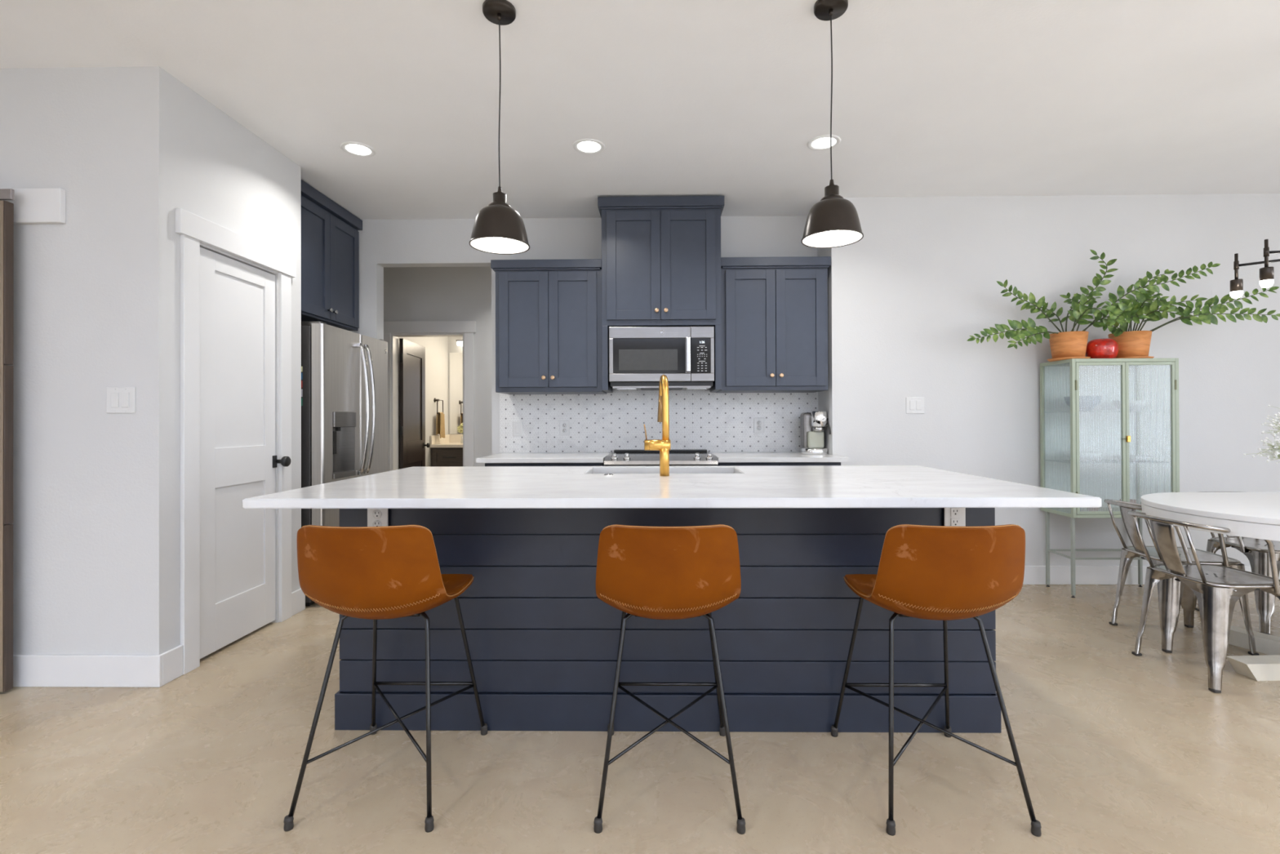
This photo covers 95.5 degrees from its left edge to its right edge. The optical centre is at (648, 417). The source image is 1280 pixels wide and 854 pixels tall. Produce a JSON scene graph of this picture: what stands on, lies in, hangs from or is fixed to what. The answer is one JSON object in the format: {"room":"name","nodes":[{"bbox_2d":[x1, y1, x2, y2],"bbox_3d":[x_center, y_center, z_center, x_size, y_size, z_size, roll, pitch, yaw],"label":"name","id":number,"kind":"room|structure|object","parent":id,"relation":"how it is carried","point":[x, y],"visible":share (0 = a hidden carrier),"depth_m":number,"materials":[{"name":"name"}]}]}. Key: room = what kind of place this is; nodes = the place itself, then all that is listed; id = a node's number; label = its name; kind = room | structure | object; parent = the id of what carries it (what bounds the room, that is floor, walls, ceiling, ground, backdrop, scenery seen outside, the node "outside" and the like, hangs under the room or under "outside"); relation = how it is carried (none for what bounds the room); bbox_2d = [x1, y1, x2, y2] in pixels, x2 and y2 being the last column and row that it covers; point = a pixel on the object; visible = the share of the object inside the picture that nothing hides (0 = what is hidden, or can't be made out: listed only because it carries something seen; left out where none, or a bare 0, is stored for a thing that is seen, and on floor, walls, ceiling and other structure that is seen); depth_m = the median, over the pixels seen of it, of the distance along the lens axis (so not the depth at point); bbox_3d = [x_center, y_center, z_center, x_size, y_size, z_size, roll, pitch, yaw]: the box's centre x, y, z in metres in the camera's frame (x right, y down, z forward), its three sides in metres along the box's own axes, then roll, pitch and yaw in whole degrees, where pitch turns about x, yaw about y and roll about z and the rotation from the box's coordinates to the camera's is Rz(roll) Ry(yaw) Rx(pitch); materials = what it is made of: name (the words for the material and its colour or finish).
{"room":"kitchen","nodes":[
{"label":"kitchen","id":0,"kind":"room"},
{"bbox_2d":[0,66,180,654],"bbox_3d":[-3.813,-0.179,2.651,3.297,2.740,0.114,0,0,1],"label":"wall","id":1,"kind":"structure","parent":0,"point":[96,523],"depth_m":2.58,"materials":[{"name":"paint"}]},
{"bbox_2d":[0,200,13,691],"bbox_3d":[-3.261,0.062,2.509,1.002,2.228,0.048,0,0,1],"label":"barn door","id":2,"kind":"structure","parent":1,"relation":"in","point":[6,208],"depth_m":2.50,"materials":[{"name":"wood"}]},
{"bbox_2d":[0,188,13,199],"bbox_3d":[-3.803,-0.957,2.543,2.125,0.045,0.060,0,0,1],"label":"barn door track","id":3,"kind":"object","parent":1,"relation":"attached to","point":[5,193],"visible":1,"depth_m":2.50,"materials":[{"name":"metal"}]},
{"bbox_2d":[0,187,65,224],"bbox_3d":[-3.776,-0.930,2.585,2.378,0.150,0.024,0,0,1],"label":"trim","id":4,"kind":"structure","parent":1,"relation":"attached to","point":[31,206],"depth_m":2.56,"materials":[{"name":"paint"}]},
{"bbox_2d":[13,644,182,687],"bbox_3d":[-3.800,1.122,2.637,3.313,0.138,0.128,0,0,1],"label":"baseboard","id":5,"kind":"structure","parent":1,"relation":"attached to","point":[28,670],"depth_m":2.55,"materials":[{"name":"paint"}]},
{"bbox_2d":[106,386,135,413],"bbox_3d":[-2.333,-0.077,2.567,0.128,0.116,0.010,0,0,1],"label":"light switch","id":6,"kind":"object","parent":1,"relation":"attached to","point":[118,399],"visible":1,"depth_m":2.56,"materials":[{"name":"white plastic"}]},
{"bbox_2d":[180,81,301,622],"bbox_3d":[-2.215,-0.183,3.139,0.117,2.740,0.910,0,0,1],"label":"wall","id":7,"kind":"structure","parent":0,"point":[232,179],"depth_m":3.16,"materials":[{"name":"paint"}]},
{"bbox_2d":[174,208,296,674],"bbox_3d":[-2.201,0.116,3.077,0.145,2.142,0.848,0,0,1],"label":"trim","id":8,"kind":"structure","parent":7,"relation":"attached to","point":[193,229],"depth_m":2.76,"materials":[{"name":"paint"}]},
{"bbox_2d":[200,247,290,658],"bbox_3d":[-2.149,0.172,3.085,0.111,1.994,0.630,0,0,1],"label":"door","id":9,"kind":"structure","parent":7,"relation":"in","point":[238,460],"depth_m":3.04,"materials":[{"name":"paint"}]},
{"bbox_2d":[291,587,305,616],"bbox_3d":[-2.197,1.120,3.534,0.133,0.138,0.141,0,0,1],"label":"baseboard","id":10,"kind":"structure","parent":7,"relation":"attached to","point":[298,597],"depth_m":3.52,"materials":[{"name":"paint"}]},
{"bbox_2d":[301,179,362,330],"bbox_3d":[-2.584,-1.109,4.079,0.709,0.862,0.941,0,0,1],"label":"upper cabinet","id":11,"kind":"object","parent":7,"relation":"attached to","point":[330,233],"visible":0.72,"depth_m":4.10,"materials":[{"name":"blue paint"}]},
{"bbox_2d":[398,336,448,469],"bbox_3d":[-2.720,-0.166,6.762,0.120,2.740,1.800,0,0,1],"label":"wall","id":12,"kind":"structure","parent":0,"point":[436,347],"depth_m":7.16,"materials":[{"name":"paint"}]},
{"bbox_2d":[433,397,443,413],"bbox_3d":[-2.619,-0.141,7.223,0.066,0.203,0.195,0,0,1],"label":"towel ring","id":13,"kind":"object","parent":12,"relation":"attached to","point":[434,399],"visible":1,"depth_m":7.19,"materials":[{"name":"brown metal"}]},
{"bbox_2d":[435,412,444,438],"bbox_3d":[-2.587,0.096,7.222,0.066,0.321,0.167,0,0,1],"label":"hand towel","id":14,"kind":"object","parent":13,"relation":"hanging from","point":[440,424],"visible":1,"depth_m":7.21,"materials":[{"name":"beige fabric"}]},
{"bbox_2d":[383,266,492,466],"bbox_3d":[-1.914,-0.173,5.790,4.400,2.740,0.120,0,0,1],"label":"wall","id":15,"kind":"structure","parent":0,"point":[410,293],"depth_m":5.73,"materials":[{"name":"paint"}]},
{"bbox_2d":[399,337,429,468],"bbox_3d":[-2.492,0.195,6.218,0.099,1.988,0.719,0,0,-4],"label":"door","id":16,"kind":"structure","parent":15,"relation":"in","point":[411,354],"depth_m":6.15,"materials":[{"name":"brown wood"}]},
{"bbox_2d":[383,320,475,471],"bbox_3d":[-2.178,0.125,5.780,0.960,2.145,0.145,0,0,1],"label":"trim","id":17,"kind":"structure","parent":15,"relation":"attached to","point":[393,331],"depth_m":5.71,"materials":[{"name":"paint"}]},
{"bbox_2d":[448,336,462,434],"bbox_3d":[-1.725,-0.166,7.697,2.080,2.740,0.100,0,0,1],"label":"wall","id":18,"kind":"structure","parent":0,"point":[453,347],"depth_m":7.66,"materials":[{"name":"paint"}]},
{"bbox_2d":[449,352,462,434],"bbox_3d":[-1.879,-0.320,7.646,1.485,1.070,0.007,0,0,1],"label":"wall mirror","id":19,"kind":"object","parent":18,"relation":"attached to","point":[455,358],"visible":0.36,"depth_m":7.65,"materials":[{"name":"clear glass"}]},
{"bbox_2d":[455,339,462,346],"bbox_3d":[-1.910,-0.976,7.593,1.200,0.080,0.118,0,0,1],"label":"vanity light","id":20,"kind":"object","parent":18,"relation":"attached to","point":[460,342],"visible":0.18,"depth_m":7.55,"materials":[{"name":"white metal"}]},
{"bbox_2d":[350,215,817,454],"bbox_3d":[-0.862,-0.182,4.576,4.340,2.740,0.110,0,0,1],"label":"wall","id":21,"kind":"structure","parent":0,"point":[427,242],"depth_m":4.53,"materials":[{"name":"paint"}]},
{"bbox_2d":[490,258,606,394],"bbox_3d":[-0.723,-0.650,4.308,0.789,0.940,0.425,0,0,1],"label":"upper cabinet","id":22,"kind":"object","parent":21,"relation":"attached to","point":[548,312],"visible":0.96,"depth_m":4.13,"materials":[{"name":"blue paint"}]},
{"bbox_2d":[560,420,569,435],"bbox_3d":[-0.652,0.082,4.504,0.078,0.116,0.009,0,0,1],"label":"wall outlet","id":23,"kind":"object","parent":21,"relation":"attached to","point":[564,424],"visible":1,"depth_m":4.50,"materials":[{"name":"white plastic"}]},
{"bbox_2d":[499,390,817,453],"bbox_3d":[0.074,0.030,4.502,2.467,0.481,0.008,0,0,1],"label":"backsplash","id":24,"kind":"structure","parent":21,"relation":"attached to","point":[704,420],"depth_m":4.50,"materials":[{"name":"tile"}]},
{"bbox_2d":[597,195,724,392],"bbox_3d":[0.091,-0.867,4.266,0.884,1.348,0.485,0,0,1],"label":"upper cabinet","id":25,"kind":"object","parent":21,"relation":"attached to","point":[661,255],"visible":0.99,"depth_m":4.06,"materials":[{"name":"blue paint"}]},
{"bbox_2d":[608,326,714,391],"bbox_3d":[0.092,-0.419,4.253,0.732,0.436,0.495,0,0,1],"label":"microwave","id":26,"kind":"object","parent":25,"relation":"attached to","point":[638,356],"visible":0.99,"depth_m":4.05,"materials":[{"name":"silver metal"}]},
{"bbox_2d":[753,417,764,432],"bbox_3d":[0.851,0.062,4.482,0.078,0.116,0.009,0,0,1],"label":"wall outlet","id":27,"kind":"object","parent":21,"relation":"attached to","point":[758,422],"visible":1,"depth_m":4.48,"materials":[{"name":"white plastic"}]},
{"bbox_2d":[715,256,831,392],"bbox_3d":[0.901,-0.661,4.283,0.774,0.940,0.425,0,0,1],"label":"upper cabinet","id":28,"kind":"object","parent":21,"relation":"attached to","point":[774,310],"visible":0.96,"depth_m":4.11,"materials":[{"name":"blue paint"}]},
{"bbox_2d":[0,0,1279,219],"bbox_3d":[0.567,-1.620,1.548,12.300,0.100,12.500,0,0,1],"label":"ceiling","id":29,"kind":"structure","parent":0,"point":[727,99],"depth_m":2.77,"materials":[{"name":"paint"}]},
{"bbox_2d":[340,142,376,156],"bbox_3d":[-1.682,-1.551,3.367,0.184,0.006,0.184,0,0,1],"label":"recessed light","id":30,"kind":"object","parent":29,"relation":"in","point":[360,149],"visible":1,"depth_m":3.36,"materials":[{"name":"white plastic"}]},
{"bbox_2d":[469,0,529,254],"bbox_3d":[-0.571,-1.109,2.223,0.225,0.908,0.225,0,0,1],"label":"pendant lamp","id":31,"kind":"object","parent":29,"relation":"hanging from","point":[498,228],"visible":1,"depth_m":2.19,"materials":[{"name":"brown metal"}]},
{"bbox_2d":[488,186,511,207],"bbox_3d":[-0.570,-0.836,2.222,0.092,0.090,0.092,0,0,1],"label":"socket","id":32,"kind":"object","parent":31,"relation":"attached to","point":[500,198],"depth_m":2.20,"materials":[{"name":"brown metal"}]},
{"bbox_2d":[573,138,604,154],"bbox_3d":[-0.344,-1.556,3.342,0.184,0.006,0.184,0,0,1],"label":"recessed light","id":33,"kind":"object","parent":29,"relation":"in","point":[587,146],"visible":1,"depth_m":3.34,"materials":[{"name":"white plastic"}]},
{"bbox_2d":[807,134,840,151],"bbox_3d":[0.997,-1.561,3.307,0.184,0.006,0.184,0,0,1],"label":"recessed light","id":34,"kind":"object","parent":29,"relation":"in","point":[820,143],"visible":0.97,"depth_m":3.30,"materials":[{"name":"white plastic"}]},
{"bbox_2d":[801,0,863,248],"bbox_3d":[0.693,-1.121,2.204,0.225,0.893,0.225,0,0,1],"label":"pendant lamp","id":35,"kind":"object","parent":29,"relation":"hanging from","point":[833,221],"visible":1,"depth_m":2.18,"materials":[{"name":"brown metal"}]},
{"bbox_2d":[820,179,843,200],"bbox_3d":[0.694,-0.856,2.203,0.092,0.090,0.092,0,0,1],"label":"socket","id":36,"kind":"object","parent":35,"relation":"attached to","point":[832,191],"depth_m":2.18,"materials":[{"name":"brown metal"}]},
{"bbox_2d":[1230,239,1279,298],"bbox_3d":[3.013,-1.063,2.429,0.803,1.024,0.254,0,0,25],"label":"chandelier","id":37,"kind":"object","parent":29,"relation":"hanging from","point":[1266,273],"visible":1,"depth_m":2.59,"materials":[{"name":"black metal"}]},
{"bbox_2d":[0,584,1279,853],"bbox_3d":[0.578,1.220,1.536,12.300,0.100,12.500,0,0,1],"label":"floor","id":38,"kind":"structure","parent":0,"point":[1120,751],"depth_m":1.94,"materials":[{"name":"concrete"}]},
{"bbox_2d":[301,321,387,605],"bbox_3d":[-2.423,0.296,4.082,0.951,1.792,0.888,0,0,1],"label":"refrigerator","id":39,"kind":"object","parent":38,"relation":"on","point":[344,407],"visible":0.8,"depth_m":3.84,"materials":[{"name":"silver metal"}]},
{"bbox_2d":[283,524,487,832],"bbox_3d":[-0.826,0.743,1.905,0.440,0.867,0.549,0,0,1],"label":"bar stool","id":40,"kind":"object","parent":38,"relation":"on","point":[375,573],"visible":1,"depth_m":1.69,"materials":[{"name":"brown leather"}]},
{"bbox_2d":[430,434,462,466],"bbox_3d":[-1.906,0.711,7.325,1.477,0.985,0.637,0,0,1],"label":"bathroom vanity","id":41,"kind":"object","parent":38,"relation":"on","point":[447,451],"visible":0.14,"depth_m":7.05,"materials":[{"name":"brown wood"}]},
{"bbox_2d":[430,442,462,447],"bbox_3d":[-1.907,0.346,7.334,1.477,0.038,0.622,0,0,1],"label":"countertop","id":42,"kind":"structure","parent":41,"relation":"on","point":[449,444],"depth_m":7.03,"materials":[{"name":"beige stone"}]},
{"bbox_2d":[457,422,462,434],"bbox_3d":[-2.319,0.196,7.309,0.186,0.265,0.135,0,0,1],"label":"hydrangea vase","id":43,"kind":"object","parent":42,"relation":"on","point":[460,426],"visible":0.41,"depth_m":7.28,"materials":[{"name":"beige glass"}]},
{"bbox_2d":[484,462,604,466],"bbox_3d":[-0.698,0.747,4.184,0.803,0.878,0.648,0,0,1],"label":"base cabinet","id":44,"kind":"object","parent":38,"relation":"on","point":[486,464],"visible":0.06,"depth_m":3.91,"materials":[{"name":"paint"}]},
{"bbox_2d":[475,452,610,462],"bbox_3d":[-0.722,0.288,4.189,0.851,0.032,0.657,0,0,1],"label":"countertop","id":45,"kind":"structure","parent":44,"relation":"on","point":[533,457],"depth_m":3.90,"materials":[{"name":"stone"}]},
{"bbox_2d":[604,449,718,466],"bbox_3d":[0.087,0.711,4.138,0.752,0.944,0.707,0,0,1],"label":"range","id":46,"kind":"object","parent":38,"relation":"on","point":[617,457],"visible":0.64,"depth_m":3.88,"materials":[{"name":"silver metal"}]},
{"bbox_2d":[607,451,714,455],"bbox_3d":[0.086,0.273,4.221,0.752,0.020,0.545,0,0,1],"label":"cooktop","id":47,"kind":"object","parent":46,"relation":"in","point":[618,453],"depth_m":4.25,"materials":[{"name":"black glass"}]},
{"bbox_2d":[334,507,1001,733],"bbox_3d":[0.067,0.736,2.639,2.493,0.882,0.930,0,0,1],"label":"kitchen island","id":48,"kind":"object","parent":38,"relation":"on","point":[543,645],"visible":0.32,"depth_m":2.18,"materials":[{"name":"paint"}]},
{"bbox_2d":[367,508,387,526],"bbox_3d":[-1.021,0.384,2.187,0.078,0.116,0.009,0,0,1],"label":"wall outlet","id":49,"kind":"object","parent":48,"relation":"attached to","point":[375,517],"visible":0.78,"depth_m":2.19,"materials":[{"name":"white plastic"}]},
{"bbox_2d":[373,510,382,518],"bbox_3d":[-1.021,0.364,2.185,0.033,0.033,0.003,0,0,1],"label":"receptacle","id":50,"kind":"object","parent":49,"relation":"attached to","point":[376,513],"depth_m":2.18,"materials":[{"name":"white plastic"}]},
{"bbox_2d":[373,520,382,526],"bbox_3d":[-1.021,0.403,2.185,0.033,0.033,0.003,0,0,1],"label":"receptacle","id":51,"kind":"object","parent":49,"relation":"attached to","point":[375,522],"depth_m":2.18,"materials":[{"name":"white plastic"}]},
{"bbox_2d":[242,465,1101,508],"bbox_3d":[0.070,0.278,2.520,2.757,0.032,1.307,0,0,1],"label":"island countertop","id":52,"kind":"structure","parent":48,"relation":"on","point":[759,486],"depth_m":2.09,"materials":[{"name":"stone"}]},
{"bbox_2d":[603,473,613,475],"bbox_3d":[-0.182,0.259,2.630,0.048,0.009,0.048,0,0,1],"label":"switch","id":53,"kind":"object","parent":52,"relation":"on","point":[605,474],"visible":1,"depth_m":2.62,"materials":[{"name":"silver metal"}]},
{"bbox_2d":[644,374,670,475],"bbox_3d":[0.038,0.032,2.698,0.121,0.462,0.206,0,0,1],"label":"kitchen faucet","id":54,"kind":"object","parent":52,"relation":"on","point":[663,446],"visible":1,"depth_m":2.60,"materials":[{"name":"gold metal"}]},
{"bbox_2d":[943,507,965,526],"bbox_3d":[1.136,0.371,2.155,0.078,0.116,0.009,0,0,1],"label":"wall outlet","id":55,"kind":"object","parent":48,"relation":"attached to","point":[956,517],"visible":0.67,"depth_m":2.15,"materials":[{"name":"white plastic"}]},
{"bbox_2d":[951,507,959,516],"bbox_3d":[1.136,0.351,2.152,0.033,0.033,0.003,0,0,1],"label":"receptacle","id":56,"kind":"object","parent":55,"relation":"attached to","point":[955,512],"depth_m":2.15,"materials":[{"name":"white plastic"}]},
{"bbox_2d":[951,518,959,526],"bbox_3d":[1.136,0.390,2.152,0.033,0.033,0.003,0,0,1],"label":"receptacle","id":57,"kind":"object","parent":55,"relation":"attached to","point":[954,522],"depth_m":2.15,"materials":[{"name":"white plastic"}]},
{"bbox_2d":[593,524,745,834],"bbox_3d":[0.061,0.740,1.893,0.440,0.867,0.549,0,0,1],"label":"bar stool","id":58,"kind":"object","parent":38,"relation":"on","point":[646,571],"visible":1,"depth_m":1.67,"materials":[{"name":"brown leather"}]},
{"bbox_2d":[717,462,840,466],"bbox_3d":[0.880,0.741,4.160,0.820,0.878,0.648,0,0,1],"label":"base cabinet","id":59,"kind":"object","parent":38,"relation":"on","point":[729,464],"visible":0.08,"depth_m":3.88,"materials":[{"name":"paint"}]},
{"bbox_2d":[711,452,848,462],"bbox_3d":[0.896,0.282,4.164,0.861,0.032,0.657,0,0,1],"label":"countertop","id":60,"kind":"structure","parent":59,"relation":"on","point":[722,457],"depth_m":3.84,"materials":[{"name":"stone"}]},
{"bbox_2d":[800,411,831,454],"bbox_3d":[1.211,0.110,4.257,0.187,0.310,0.220,0,0,1],"label":"coffee machine","id":61,"kind":"object","parent":60,"relation":"on","point":[813,424],"visible":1,"depth_m":4.20,"materials":[{"name":"silver metal"}]},
{"bbox_2d":[831,524,1041,836],"bbox_3d":[0.887,0.737,1.879,0.440,0.867,0.549,0,0,1],"label":"bar stool","id":62,"kind":"object","parent":38,"relation":"on","point":[944,573],"visible":1,"depth_m":1.66,"materials":[{"name":"brown leather"}]},
{"bbox_2d":[1040,358,1179,597],"bbox_3d":[3.082,0.395,3.899,0.680,1.552,0.337,0,0,1],"label":"display cabinet","id":63,"kind":"object","parent":38,"relation":"on","point":[1109,429],"visible":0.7,"depth_m":3.91,"materials":[{"name":"glass"}]},
{"bbox_2d":[1063,395,1101,411],"bbox_3d":[2.919,-0.091,3.907,0.210,0.100,0.210,0,0,1],"label":"serving bowl","id":64,"kind":"object","parent":63,"relation":"on","point":[1086,401],"visible":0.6,"depth_m":3.83,"materials":[{"name":"white ceramic"}]},
{"bbox_2d":[1062,451,1103,461],"bbox_3d":[2.920,0.263,3.905,0.220,0.060,0.220,0,0,1],"label":"serving bowl","id":65,"kind":"object","parent":63,"relation":"on","point":[1081,453],"visible":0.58,"depth_m":3.84,"materials":[{"name":"white ceramic"}]},
{"bbox_2d":[1087,507,1098,511],"bbox_3d":[2.961,0.590,3.874,0.090,0.085,0.090,0,0,1],"label":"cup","id":66,"kind":"object","parent":63,"relation":"on","point":[1088,508],"visible":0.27,"depth_m":3.85,"materials":[{"name":"clear glass"}]},
{"bbox_2d":[966,249,1220,361],"bbox_3d":[2.875,-0.757,3.801,1.630,0.751,0.429,0,0,1],"label":"plant","id":67,"kind":"object","parent":63,"relation":"on","point":[1065,344],"visible":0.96,"depth_m":3.81,"materials":[{"name":"green plant"}]},
{"bbox_2d":[1085,337,1119,358],"bbox_3d":[3.014,-0.452,3.867,0.183,0.144,0.183,0,0,1],"label":"round vase","id":68,"kind":"object","parent":63,"relation":"on","point":[1101,348],"visible":0.78,"depth_m":3.80,"materials":[{"name":"red ceramic"}]},
{"bbox_2d":[1044,410,1170,412],"bbox_3d":[3.081,-0.038,3.909,0.656,0.005,0.260,0,0,1],"label":"shelf","id":69,"kind":"object","parent":63,"relation":"attached to","point":[1045,411],"depth_m":3.78,"materials":[{"name":"glass"}]},
{"bbox_2d":[1044,459,1170,462],"bbox_3d":[3.082,0.296,3.908,0.656,0.005,0.260,0,0,1],"label":"shelf","id":70,"kind":"object","parent":63,"relation":"attached to","point":[1046,460],"depth_m":3.84,"materials":[{"name":"glass"}]},
{"bbox_2d":[1111,400,1150,410],"bbox_3d":[3.239,-0.077,3.902,0.200,0.070,0.200,0,0,1],"label":"serving bowl","id":71,"kind":"object","parent":63,"relation":"on","point":[1137,403],"visible":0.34,"depth_m":3.83,"materials":[{"name":"white ceramic"}]},
{"bbox_2d":[1111,454,1154,461],"bbox_3d":[3.250,0.275,3.901,0.220,0.035,0.220,0,0,1],"label":"serving plate","id":72,"kind":"object","parent":63,"relation":"on","point":[1142,458],"visible":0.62,"depth_m":3.83,"materials":[{"name":"white ceramic"}]},
{"bbox_2d":[1098,268,1279,358],"bbox_3d":[3.430,-0.687,3.756,1.146,0.608,0.509,0,0,1],"label":"plant","id":73,"kind":"object","parent":63,"relation":"on","point":[1133,344],"visible":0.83,"depth_m":3.74,"materials":[{"name":"green plant"}]},
{"bbox_2d":[1103,498,1259,655],"bbox_3d":[2.764,0.812,3.074,0.488,0.713,0.456,0,0,6],"label":"dining chair","id":74,"kind":"object","parent":38,"relation":"on","point":[1172,593],"visible":0.62,"depth_m":2.98,"materials":[{"name":"silver metal"}]},
{"bbox_2d":[1127,511,1279,693],"bbox_3d":[2.568,0.811,2.672,0.488,0.713,0.456,0,0,-1],"label":"dining chair","id":75,"kind":"object","parent":38,"relation":"on","point":[1217,588],"visible":0.96,"depth_m":2.55,"materials":[{"name":"silver metal"}]},
{"bbox_2d":[1140,491,1279,680],"bbox_3d":[3.205,0.785,2.639,1.595,0.760,1.080,0,0,1],"label":"dining table","id":76,"kind":"object","parent":38,"relation":"on","point":[1256,515],"visible":0.87,"depth_m":2.64,"materials":[{"name":"white paint"}]},
{"bbox_2d":[1243,404,1279,462],"bbox_3d":[3.008,0.144,2.544,0.664,0.522,0.223,0,0,-3],"label":"flowers","id":77,"kind":"object","parent":76,"relation":"on","point":[1276,455],"visible":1,"depth_m":2.57,"materials":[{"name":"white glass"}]},
{"bbox_2d":[1195,491,1279,634],"bbox_3d":[3.515,0.811,3.345,0.456,0.713,0.488,0,0,3],"label":"dining chair","id":78,"kind":"object","parent":38,"relation":"on","point":[1256,551],"visible":0.48,"depth_m":3.17,"materials":[{"name":"silver metal"}]},
{"bbox_2d":[817,193,1279,565],"bbox_3d":[3.985,-0.200,4.320,5.360,2.740,0.477,0,0,1],"label":"wall","id":79,"kind":"structure","parent":0,"point":[906,299],"depth_m":4.10,"materials":[{"name":"paint"}]},
{"bbox_2d":[906,396,924,413],"bbox_3d":[1.885,-0.086,4.108,0.128,0.116,0.010,0,0,1],"label":"light switch","id":80,"kind":"object","parent":79,"relation":"attached to","point":[914,405],"visible":1,"depth_m":4.11,"materials":[{"name":"white plastic"}]},
{"bbox_2d":[1022,565,1279,584],"bbox_3d":[3.995,1.103,4.068,5.140,0.130,0.016,0,0,1],"label":"baseboard","id":81,"kind":"structure","parent":79,"relation":"attached to","point":[1033,575],"depth_m":4.07,"materials":[{"name":"paint"}]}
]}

